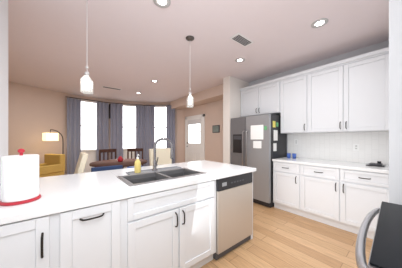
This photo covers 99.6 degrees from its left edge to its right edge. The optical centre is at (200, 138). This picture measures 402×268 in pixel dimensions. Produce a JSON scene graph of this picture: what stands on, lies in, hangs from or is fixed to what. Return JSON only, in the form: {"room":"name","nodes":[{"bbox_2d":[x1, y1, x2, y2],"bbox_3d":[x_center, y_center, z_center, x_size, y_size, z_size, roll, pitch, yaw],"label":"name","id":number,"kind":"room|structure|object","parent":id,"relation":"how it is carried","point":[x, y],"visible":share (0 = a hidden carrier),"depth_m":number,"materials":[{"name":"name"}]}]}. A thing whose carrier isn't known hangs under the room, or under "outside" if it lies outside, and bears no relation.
{"room":"kitchen","nodes":[
{"label":"kitchen","id":0,"kind":"room"},
{"bbox_2d":[0,0,7,184],"bbox_3d":[-0.873,-0.065,0.323,0.140,2.710,3.200,0,0,-39],"label":"wall","id":1,"kind":"structure","parent":0,"point":[3,3],"depth_m":1.48,"materials":[{"name":"white paint"}]},
{"bbox_2d":[8,81,183,174],"bbox_3d":[-3.727,-0.065,4.998,6.996,2.710,1.759,0,0,-39],"label":"wall","id":2,"kind":"structure","parent":0,"point":[32,111],"depth_m":4.79,"materials":[{"name":"beige paint"}]},
{"bbox_2d":[81,100,96,172],"bbox_3d":[-3.811,0.000,5.772,0.798,2.580,0.070,0,0,-45],"label":"window","id":3,"kind":"structure","parent":2,"relation":"in","point":[88,108],"depth_m":5.81,"materials":[{"name":"white glass"}]},
{"bbox_2d":[109,104,110,118],"bbox_3d":[-3.330,-1.000,6.216,0.100,0.540,0.100,0,0,-39],"label":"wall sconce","id":4,"kind":"object","parent":2,"relation":"attached to","point":[109,104],"visible":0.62,"depth_m":6.20,"materials":[{"name":"metal"}]},
{"bbox_2d":[65,96,158,105],"bbox_3d":[-2.682,-1.295,6.162,3.490,0.021,0.546,0,0,-22],"label":"curtain rod","id":5,"kind":"object","parent":2,"relation":"attached to","point":[65,96],"visible":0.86,"depth_m":6.25,"materials":[{"name":"metal"}]},
{"bbox_2d":[67,98,80,174],"bbox_3d":[-4.031,-0.005,5.406,0.073,2.530,0.371,0,0,39],"label":"curtain","id":6,"kind":"object","parent":5,"relation":"hanging from","point":[73,105],"visible":0.84,"depth_m":5.40,"materials":[{"name":"grey fabric"}]},
{"bbox_2d":[97,102,108,160],"bbox_3d":[-3.462,-0.005,5.992,0.378,2.530,0.073,0,0,-42],"label":"curtain","id":7,"kind":"object","parent":5,"relation":"hanging from","point":[102,108],"visible":0.57,"depth_m":5.99,"materials":[{"name":"grey fabric"}]},
{"bbox_2d":[111,103,122,158],"bbox_3d":[-3.084,-0.005,6.228,0.408,2.530,0.073,0,0,-23],"label":"curtain","id":8,"kind":"object","parent":5,"relation":"hanging from","point":[116,109],"visible":0.61,"depth_m":6.23,"materials":[{"name":"grey fabric"}]},
{"bbox_2d":[136,105,144,166],"bbox_3d":[-2.337,-0.005,6.548,0.326,2.530,0.073,0,0,-19],"label":"curtain","id":9,"kind":"object","parent":5,"relation":"hanging from","point":[140,110],"visible":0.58,"depth_m":6.54,"materials":[{"name":"fabric"}]},
{"bbox_2d":[145,106,154,165],"bbox_3d":[-1.990,-0.005,6.595,0.389,2.530,0.073,0,0,3],"label":"curtain","id":10,"kind":"object","parent":5,"relation":"hanging from","point":[149,110],"visible":0.66,"depth_m":6.60,"materials":[{"name":"grey fabric"}]},
{"bbox_2d":[166,105,174,163],"bbox_3d":[-1.171,-0.005,6.549,0.351,2.530,0.073,0,0,7],"label":"curtain","id":11,"kind":"object","parent":5,"relation":"hanging from","point":[170,113],"visible":0.56,"depth_m":6.55,"materials":[{"name":"grey fabric"}]},
{"bbox_2d":[123,104,139,168],"bbox_3d":[-2.717,0.000,6.482,0.832,2.580,0.070,0,0,-24],"label":"window","id":12,"kind":"structure","parent":2,"relation":"in","point":[129,111],"depth_m":6.51,"materials":[{"name":"white glass"}]},
{"bbox_2d":[155,106,165,148],"bbox_3d":[-1.581,0.000,6.660,0.838,2.580,0.070,0,0,2],"label":"window","id":13,"kind":"structure","parent":2,"relation":"in","point":[160,111],"depth_m":6.69,"materials":[{"name":"white glass"}]},
{"bbox_2d":[126,166,181,174],"bbox_3d":[-0.535,0.373,2.012,0.640,0.012,0.129,0,0,-39],"label":"mat","id":14,"kind":"object","parent":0,"point":[174,167],"depth_m":1.99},
{"bbox_2d":[8,0,388,102],"bbox_3d":[-1.870,-1.460,2.667,7.250,0.080,8.300,0,0,-39],"label":"ceiling","id":15,"kind":"structure","parent":0,"point":[126,45],"depth_m":2.44,"materials":[{"name":"paint"}]},
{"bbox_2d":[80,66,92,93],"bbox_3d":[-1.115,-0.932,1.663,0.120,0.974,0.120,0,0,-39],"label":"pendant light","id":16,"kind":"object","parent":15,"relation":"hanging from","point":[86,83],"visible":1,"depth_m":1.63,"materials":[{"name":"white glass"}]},
{"bbox_2d":[153,0,170,7],"bbox_3d":[-0.403,-1.415,1.756,0.176,0.009,0.176,0,0,-39],"label":"recessed light","id":17,"kind":"object","parent":15,"relation":"in","point":[160,3],"visible":1,"depth_m":1.78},
{"bbox_2d":[186,36,193,107],"bbox_3d":[-0.155,-0.932,2.402,0.120,0.974,0.120,0,0,-39],"label":"pendant light","id":18,"kind":"object","parent":15,"relation":"hanging from","point":[188,38],"visible":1,"depth_m":2.37,"materials":[{"name":"white glass"}]},
{"bbox_2d":[171,84,222,108],"bbox_3d":[-0.049,-1.285,5.519,0.430,0.270,3.060,0,0,-39],"label":"beam","id":19,"kind":"structure","parent":15,"relation":"attached to","point":[215,93],"depth_m":5.14,"materials":[{"name":"beige paint"}]},
{"bbox_2d":[235,58,244,62],"bbox_3d":[0.706,-1.415,3.075,0.176,0.009,0.176,0,0,-39],"label":"recessed light","id":20,"kind":"object","parent":15,"relation":"in","point":[238,60],"visible":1,"depth_m":3.08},
{"bbox_2d":[229,32,253,46],"bbox_3d":[0.591,-1.414,2.451,0.360,0.010,0.160,0,0,-39],"label":"ceiling vent","id":21,"kind":"object","parent":15,"relation":"in","point":[239,38],"visible":1,"depth_m":2.42,"materials":[{"name":"grey metal"}]},
{"bbox_2d":[311,18,327,27],"bbox_3d":[1.457,-1.415,2.090,0.176,0.009,0.176,0,0,-39],"label":"recessed light","id":22,"kind":"object","parent":15,"relation":"in","point":[321,22],"visible":1,"depth_m":2.08,"materials":[{"name":"white"}]},
{"bbox_2d":[223,76,248,163],"bbox_3d":[0.866,-0.065,4.159,0.720,2.710,0.205,0,0,-39],"label":"wall","id":23,"kind":"structure","parent":0,"point":[232,86],"depth_m":3.95,"materials":[{"name":"white paint"}]},
{"bbox_2d":[200,202,372,267],"bbox_3d":[-1.870,1.320,2.667,7.250,0.060,8.300,0,0,-39],"label":"floor","id":24,"kind":"structure","parent":0,"point":[281,238],"depth_m":2.03,"materials":[{"name":"brown wood"}]},
{"bbox_2d":[39,154,64,177],"bbox_3d":[-4.015,0.855,4.360,0.640,0.870,0.620,0,0,16],"label":"armchair","id":25,"kind":"object","parent":24,"relation":"on","point":[54,164],"visible":0.3,"depth_m":4.45,"materials":[{"name":"yellow fabric"}]},
{"bbox_2d":[42,129,63,153],"bbox_3d":[-3.976,0.520,4.676,0.579,1.540,0.336,0,0,-39],"label":"floor lamp","id":26,"kind":"object","parent":24,"relation":"on","point":[50,136],"visible":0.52,"depth_m":4.55,"materials":[{"name":"fabric"}]},
{"bbox_2d":[74,152,87,173],"bbox_3d":[-1.683,0.740,2.060,0.498,1.100,0.400,0,0,-39],"label":"chair","id":27,"kind":"object","parent":24,"relation":"on","point":[82,159],"visible":0.04,"depth_m":2.04,"materials":[{"name":"beige fabric"}]},
{"bbox_2d":[91,165,122,171],"bbox_3d":[-1.244,0.848,2.331,0.400,0.885,0.429,0,0,-39],"label":"bench","id":28,"kind":"object","parent":24,"relation":"on","point":[104,168],"visible":0.05,"depth_m":2.44,"materials":[{"name":"blue fabric"}]},
{"bbox_2d":[99,149,116,160],"bbox_3d":[-2.404,0.790,4.526,0.440,1.000,0.440,0,0,43],"label":"wooden chair","id":29,"kind":"object","parent":24,"relation":"on","point":[103,151],"visible":0.2,"depth_m":4.64,"materials":[{"name":"brown wood"}]},
{"bbox_2d":[89,159,147,168],"bbox_3d":[-1.874,0.914,3.951,1.210,0.752,1.210,0,0,-39],"label":"dining table","id":30,"kind":"object","parent":24,"relation":"on","point":[126,162],"visible":0.55,"depth_m":3.81,"materials":[{"name":"brown wood"}]},
{"bbox_2d":[0,160,255,267],"bbox_3d":[-0.508,0.832,1.842,2.331,0.916,1.058,0,0,-39],"label":"kitchen island","id":31,"kind":"object","parent":24,"relation":"on","point":[116,218],"visible":0.99,"depth_m":1.24,"materials":[{"name":"white wood"}]},
{"bbox_2d":[0,149,40,205],"bbox_3d":[-1.099,0.220,1.040,0.180,0.318,0.180,0,0,-39],"label":"paper towel holder","id":32,"kind":"object","parent":31,"relation":"on","point":[19,173],"visible":1,"depth_m":0.98,"materials":[{"name":"white paper"}]},
{"bbox_2d":[134,154,140,172],"bbox_3d":[-0.695,0.272,1.868,0.070,0.204,0.068,0,0,9],"label":"soap dispenser","id":33,"kind":"object","parent":31,"relation":"on","point":[137,165],"visible":1,"depth_m":1.85,"materials":[{"name":"yellow plastic"}]},
{"bbox_2d":[152,138,173,170],"bbox_3d":[-0.448,0.182,1.993,0.253,0.385,0.101,0,0,-8],"label":"faucet","id":34,"kind":"object","parent":31,"relation":"on","point":[155,162],"visible":0.99,"depth_m":1.99,"materials":[{"name":"silver metal"}]},
{"bbox_2d":[127,148,142,167],"bbox_3d":[-1.868,0.790,4.818,0.440,1.000,0.440,0,0,-19],"label":"wooden chair","id":35,"kind":"object","parent":24,"relation":"on","point":[128,149],"visible":0.28,"depth_m":4.98,"materials":[{"name":"brown wood"}]},
{"bbox_2d":[149,148,171,165],"bbox_3d":[-0.601,0.735,2.871,0.400,1.110,0.459,0,0,-39],"label":"chair","id":36,"kind":"object","parent":24,"relation":"on","point":[163,154],"visible":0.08,"depth_m":2.99,"materials":[{"name":"beige fabric"}]},
{"bbox_2d":[213,172,251,259],"bbox_3d":[0.226,0.851,2.184,0.610,0.854,0.600,0,0,-39],"label":"dishwasher","id":37,"kind":"object","parent":24,"relation":"on","point":[233,193],"visible":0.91,"depth_m":1.91,"materials":[{"name":"silver metal"}]},
{"bbox_2d":[231,114,286,207],"bbox_3d":[1.205,0.417,3.667,0.751,1.745,0.928,0,0,-39],"label":"refrigerator","id":38,"kind":"object","parent":24,"relation":"on","point":[257,140],"visible":0.76,"depth_m":3.31,"materials":[{"name":"silver metal"}]},
{"bbox_2d":[272,157,388,238],"bbox_3d":[2.036,0.835,2.744,0.674,0.910,1.527,0,0,-39],"label":"base cabinet","id":39,"kind":"object","parent":24,"relation":"on","point":[338,194],"visible":0.9,"depth_m":2.47,"materials":[{"name":"white wood"}]},
{"bbox_2d":[287,153,295,158],"bbox_3d":[1.745,0.334,3.279,0.072,0.090,0.172,0,0,-39],"label":"cups","id":40,"kind":"object","parent":39,"relation":"on","point":[288,154],"visible":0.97,"depth_m":3.28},
{"bbox_2d":[366,161,385,166],"bbox_3d":[2.455,0.349,2.387,0.220,0.059,0.180,0,0,-39],"label":"tray","id":41,"kind":"object","parent":39,"relation":"on","point":[378,164],"visible":0.98,"depth_m":2.36,"materials":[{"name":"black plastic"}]},
{"bbox_2d":[355,201,401,267],"bbox_3d":[1.005,0.750,0.494,0.787,1.080,0.801,0,0,-39],"label":"chair","id":42,"kind":"object","parent":24,"relation":"on","point":[386,249],"visible":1,"depth_m":0.64,"materials":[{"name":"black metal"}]},
{"bbox_2d":[184,40,388,162],"bbox_3d":[1.184,-0.065,4.433,0.120,2.710,7.000,0,0,-39],"label":"wall","id":43,"kind":"structure","parent":0,"point":[213,111],"depth_m":5.11,"materials":[{"name":"beige paint"}]},
{"bbox_2d":[185,114,204,161],"bbox_3d":[-0.263,0.251,6.081,0.050,2.143,1.183,0,0,-39],"label":"entry door","id":44,"kind":"structure","parent":43,"relation":"in","point":[194,125],"depth_m":6.02,"materials":[{"name":"wood"}]},
{"bbox_2d":[212,125,219,132],"bbox_3d":[0.460,-0.290,5.210,0.022,0.230,0.300,0,0,-39],"label":"picture frame","id":45,"kind":"object","parent":43,"relation":"attached to","point":[215,128],"visible":1,"depth_m":5.18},
{"bbox_2d":[240,47,388,133],"bbox_3d":[1.845,-0.647,3.211,0.384,1.095,2.492,0,0,-39],"label":"upper cabinet","id":46,"kind":"object","parent":43,"relation":"attached to","point":[351,94],"visible":0.94,"depth_m":2.69,"materials":[{"name":"wood"}]},
{"bbox_2d":[294,139,358,150],"bbox_3d":[2.196,0.105,3.065,0.005,0.180,0.970,0,0,-39],"label":"outlet plates","id":47,"kind":"object","parent":43,"relation":"attached to","point":[355,146],"visible":1,"depth_m":2.73,"materials":[{"name":"white plastic"}]},
{"bbox_2d":[288,132,388,164],"bbox_3d":[2.295,0.140,2.954,0.010,0.479,1.527,0,0,-39],"label":"backsplash","id":48,"kind":"structure","parent":43,"relation":"attached to","point":[373,146],"depth_m":2.85,"materials":[{"name":"white tile"}]},
{"bbox_2d":[389,0,401,204],"bbox_3d":[2.238,-0.065,1.352,2.120,2.710,0.884,0,0,-39],"label":"wall","id":49,"kind":"structure","parent":0,"point":[395,6],"depth_m":1.01,"materials":[{"name":"white paint"}]}
]}

